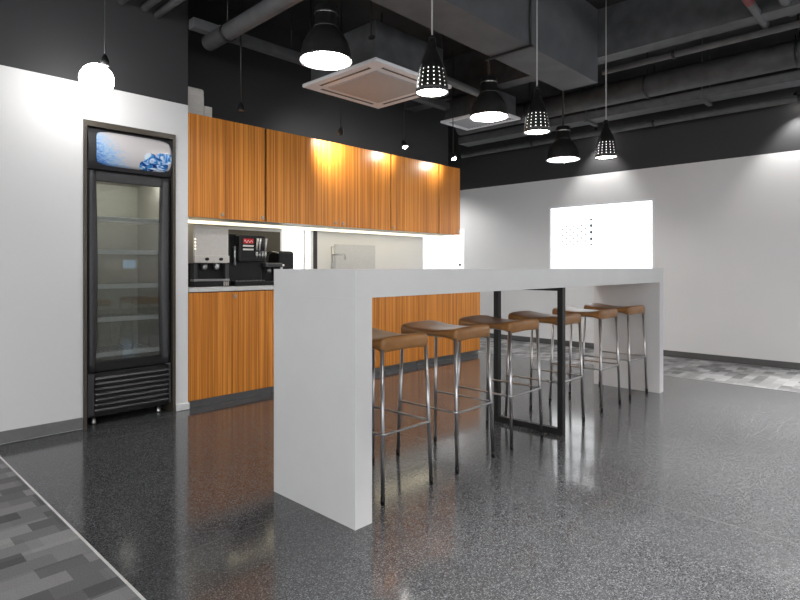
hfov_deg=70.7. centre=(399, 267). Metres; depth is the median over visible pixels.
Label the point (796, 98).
pipe
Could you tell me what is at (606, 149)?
pendant lamp
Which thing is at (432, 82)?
pendant lamp
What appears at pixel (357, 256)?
backsplash
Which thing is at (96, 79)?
globe lamp
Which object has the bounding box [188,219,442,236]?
light strip
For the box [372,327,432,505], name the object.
bar stool
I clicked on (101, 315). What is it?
shelf
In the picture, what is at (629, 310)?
bar stool
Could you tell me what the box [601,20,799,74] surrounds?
pipe
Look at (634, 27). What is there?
air duct
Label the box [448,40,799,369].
wall
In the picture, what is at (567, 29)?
air duct
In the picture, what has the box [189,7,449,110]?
duct
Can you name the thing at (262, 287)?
countertop
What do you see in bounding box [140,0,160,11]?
conduit
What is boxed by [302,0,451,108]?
air conditioner
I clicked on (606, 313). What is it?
bar stool
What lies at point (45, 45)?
wall
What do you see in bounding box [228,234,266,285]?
dispenser
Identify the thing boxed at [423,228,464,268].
whiteboard
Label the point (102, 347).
shelf
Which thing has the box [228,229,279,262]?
backsplash
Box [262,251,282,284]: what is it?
maker
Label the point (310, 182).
upper cabinet
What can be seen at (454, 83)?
duct
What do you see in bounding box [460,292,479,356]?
base cabinet
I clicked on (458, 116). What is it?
air conditioner
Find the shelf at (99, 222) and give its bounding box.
[97,220,149,224]
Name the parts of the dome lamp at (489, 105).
lamp shade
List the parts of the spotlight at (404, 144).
rod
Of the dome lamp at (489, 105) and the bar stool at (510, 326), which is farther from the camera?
the dome lamp at (489, 105)
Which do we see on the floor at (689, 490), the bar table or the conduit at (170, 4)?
the bar table
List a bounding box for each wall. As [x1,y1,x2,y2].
[0,0,187,444]
[188,0,447,268]
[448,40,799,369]
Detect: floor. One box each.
[0,352,799,599]
[0,459,140,599]
[478,337,799,392]
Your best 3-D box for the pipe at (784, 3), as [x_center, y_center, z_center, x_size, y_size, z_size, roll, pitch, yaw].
[2.322,-1.970,3.604,0.084,0.084,2.020,0,0,44]
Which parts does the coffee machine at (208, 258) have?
post, spout, casing, control panel, spout, post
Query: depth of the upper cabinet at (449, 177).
6.48 m
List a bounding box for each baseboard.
[0,417,82,443]
[176,402,189,410]
[490,333,799,369]
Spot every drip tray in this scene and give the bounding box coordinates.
[190,279,229,280]
[231,280,264,285]
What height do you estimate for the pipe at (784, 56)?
0.589 m
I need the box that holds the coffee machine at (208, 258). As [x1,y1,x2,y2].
[188,224,229,286]
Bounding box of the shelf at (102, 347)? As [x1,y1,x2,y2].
[96,343,149,352]
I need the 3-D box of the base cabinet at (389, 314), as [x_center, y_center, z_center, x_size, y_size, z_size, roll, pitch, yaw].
[-0.432,0.624,5.875,0.611,0.872,1.201,0,0,44]
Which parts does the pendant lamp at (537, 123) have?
cord, lamp shade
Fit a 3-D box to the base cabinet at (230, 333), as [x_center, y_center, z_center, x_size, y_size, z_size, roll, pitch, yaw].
[-1.547,0.624,4.700,0.623,0.872,0.738,0,0,44]
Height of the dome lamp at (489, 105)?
1.026 m
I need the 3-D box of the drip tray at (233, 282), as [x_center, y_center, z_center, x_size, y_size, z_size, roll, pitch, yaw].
[-1.282,0.130,4.771,0.075,0.046,0.290,0,0,44]
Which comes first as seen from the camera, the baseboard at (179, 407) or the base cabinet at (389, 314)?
the baseboard at (179, 407)
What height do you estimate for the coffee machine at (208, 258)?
0.496 m
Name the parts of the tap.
spout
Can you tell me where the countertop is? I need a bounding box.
[188,285,273,291]
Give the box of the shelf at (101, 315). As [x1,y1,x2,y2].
[99,313,147,317]
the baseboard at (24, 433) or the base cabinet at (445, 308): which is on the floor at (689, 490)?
the base cabinet at (445, 308)
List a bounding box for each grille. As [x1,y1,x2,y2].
[328,70,415,102]
[449,117,513,128]
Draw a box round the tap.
[331,245,345,268]
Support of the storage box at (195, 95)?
on the upper cabinet at (226, 159)
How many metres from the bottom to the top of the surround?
2.035 m
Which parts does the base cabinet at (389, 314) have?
door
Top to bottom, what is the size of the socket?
0.070 m
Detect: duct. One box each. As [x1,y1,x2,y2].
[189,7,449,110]
[370,0,597,90]
[405,0,799,111]
[447,76,480,96]
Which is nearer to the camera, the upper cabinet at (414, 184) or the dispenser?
the dispenser
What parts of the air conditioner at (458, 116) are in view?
frame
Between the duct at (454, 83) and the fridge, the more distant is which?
the duct at (454, 83)
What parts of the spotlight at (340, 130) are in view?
rod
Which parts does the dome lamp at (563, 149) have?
suspension rod, lamp shade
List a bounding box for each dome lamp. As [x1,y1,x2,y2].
[300,0,351,70]
[469,61,508,122]
[546,91,579,162]
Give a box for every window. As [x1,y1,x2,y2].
[280,229,316,268]
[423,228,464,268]
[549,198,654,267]
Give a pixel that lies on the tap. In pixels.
(332, 254)
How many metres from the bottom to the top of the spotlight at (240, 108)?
1.170 m
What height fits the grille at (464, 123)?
0.026 m
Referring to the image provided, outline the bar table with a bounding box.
[274,268,662,529]
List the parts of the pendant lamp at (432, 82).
cord, lamp shade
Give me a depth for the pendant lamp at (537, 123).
3.82 m
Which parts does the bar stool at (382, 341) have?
leg, leg, seat, leg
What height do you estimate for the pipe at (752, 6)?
0.063 m
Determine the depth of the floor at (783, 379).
5.87 m
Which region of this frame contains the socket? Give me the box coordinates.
[101,54,108,66]
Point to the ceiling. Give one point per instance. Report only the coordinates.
(355, 13)
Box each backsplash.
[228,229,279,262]
[334,244,374,268]
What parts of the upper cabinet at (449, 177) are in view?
door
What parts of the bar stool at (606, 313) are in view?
leg, leg, seat, leg, leg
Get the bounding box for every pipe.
[202,0,302,50]
[455,13,799,134]
[458,38,799,146]
[461,30,799,157]
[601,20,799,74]
[741,0,769,28]
[778,0,796,16]
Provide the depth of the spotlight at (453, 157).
6.17 m
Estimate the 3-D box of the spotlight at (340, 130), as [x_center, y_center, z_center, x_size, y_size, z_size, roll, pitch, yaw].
[-0.525,-1.770,5.029,0.070,1.181,0.062,0,0,44]
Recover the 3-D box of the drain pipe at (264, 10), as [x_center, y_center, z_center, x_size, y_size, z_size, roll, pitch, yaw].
[-0.291,-1.996,3.171,3.202,0.727,0.139,0,0,44]
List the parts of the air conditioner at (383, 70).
panel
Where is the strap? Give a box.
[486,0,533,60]
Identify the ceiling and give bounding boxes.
[206,0,799,104]
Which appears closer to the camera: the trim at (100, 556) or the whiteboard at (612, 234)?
the trim at (100, 556)
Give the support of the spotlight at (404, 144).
hanging from the ceiling
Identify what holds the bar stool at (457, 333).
on the floor at (689, 490)
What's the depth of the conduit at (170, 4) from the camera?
3.91 m
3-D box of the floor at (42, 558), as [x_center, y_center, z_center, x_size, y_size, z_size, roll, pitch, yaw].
[-0.778,1.120,-0.960,13.800,0.120,3.937,0,0,44]
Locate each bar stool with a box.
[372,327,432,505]
[396,320,494,473]
[454,315,542,449]
[504,311,584,420]
[549,306,620,412]
[582,303,647,399]
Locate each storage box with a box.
[188,86,203,115]
[204,106,211,116]
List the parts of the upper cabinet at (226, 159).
door, panel, door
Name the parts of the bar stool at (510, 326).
leg, leg, seat, leg, leg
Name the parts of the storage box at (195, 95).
lid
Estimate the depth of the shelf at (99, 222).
4.24 m
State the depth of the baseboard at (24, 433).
3.52 m
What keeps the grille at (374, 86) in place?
attached to the air conditioner at (383, 70)
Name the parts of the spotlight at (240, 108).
rod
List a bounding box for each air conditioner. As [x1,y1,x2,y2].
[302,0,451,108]
[440,90,520,130]
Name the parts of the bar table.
panel, support frame, panel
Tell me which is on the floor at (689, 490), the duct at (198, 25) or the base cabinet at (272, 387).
the base cabinet at (272, 387)
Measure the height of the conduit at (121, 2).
0.044 m
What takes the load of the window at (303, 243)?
attached to the wall at (274, 97)
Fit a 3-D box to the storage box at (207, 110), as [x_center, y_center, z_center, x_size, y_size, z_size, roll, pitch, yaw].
[-1.603,-1.224,4.576,0.200,0.125,0.065,0,0,44]
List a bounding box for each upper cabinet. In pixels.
[188,113,264,222]
[254,129,389,230]
[381,155,438,233]
[427,164,459,235]
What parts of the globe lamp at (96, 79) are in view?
bulb, cord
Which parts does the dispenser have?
handle, label plate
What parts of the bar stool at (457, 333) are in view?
leg, leg, seat, leg, leg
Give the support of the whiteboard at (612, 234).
in the wall at (725, 188)
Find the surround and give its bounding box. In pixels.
[83,119,175,428]
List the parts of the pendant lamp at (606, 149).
cord, lamp shade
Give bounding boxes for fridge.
[87,127,172,424]
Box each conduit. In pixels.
[117,0,127,4]
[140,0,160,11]
[154,0,184,18]
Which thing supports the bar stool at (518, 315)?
on the floor at (689, 490)
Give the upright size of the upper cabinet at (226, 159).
0.779 m
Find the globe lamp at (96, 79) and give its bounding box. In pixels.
[79,0,113,95]
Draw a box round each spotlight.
[237,0,244,111]
[338,2,343,134]
[401,31,406,148]
[451,152,455,159]
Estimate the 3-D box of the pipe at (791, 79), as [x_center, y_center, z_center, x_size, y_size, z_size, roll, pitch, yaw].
[4.122,-2.035,4.968,8.900,0.650,0.300,0,0,44]
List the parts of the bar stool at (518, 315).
leg, leg, seat, leg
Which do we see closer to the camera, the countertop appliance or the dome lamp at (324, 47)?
the dome lamp at (324, 47)
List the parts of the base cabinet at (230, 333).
door, door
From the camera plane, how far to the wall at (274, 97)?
5.71 m
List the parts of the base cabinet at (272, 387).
door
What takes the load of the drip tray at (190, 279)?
on the coffee machine at (208, 258)
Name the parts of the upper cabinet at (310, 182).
door, panel, door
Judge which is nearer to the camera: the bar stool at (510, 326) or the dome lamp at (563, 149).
the bar stool at (510, 326)
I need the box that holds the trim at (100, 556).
[0,456,145,599]
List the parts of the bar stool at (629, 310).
leg, seat, leg, leg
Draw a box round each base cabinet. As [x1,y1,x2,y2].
[188,290,272,407]
[271,290,273,391]
[372,295,418,372]
[417,293,460,364]
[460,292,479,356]
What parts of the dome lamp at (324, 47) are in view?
lamp shade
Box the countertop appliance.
[266,251,293,280]
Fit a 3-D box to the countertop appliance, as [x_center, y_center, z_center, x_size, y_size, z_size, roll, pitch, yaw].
[-1.107,0.001,5.213,0.238,0.305,0.170,0,0,44]
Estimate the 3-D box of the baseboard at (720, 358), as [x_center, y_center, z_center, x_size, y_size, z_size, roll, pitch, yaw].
[4.949,1.020,5.038,13.800,0.071,0.016,0,0,44]
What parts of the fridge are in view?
door, price rail, price rail, price rail, price rail, price rail, rail, rail, printed panel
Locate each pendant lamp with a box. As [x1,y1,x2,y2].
[416,0,448,98]
[524,0,550,135]
[595,0,617,159]
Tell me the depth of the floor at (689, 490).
2.54 m
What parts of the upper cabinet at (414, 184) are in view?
panel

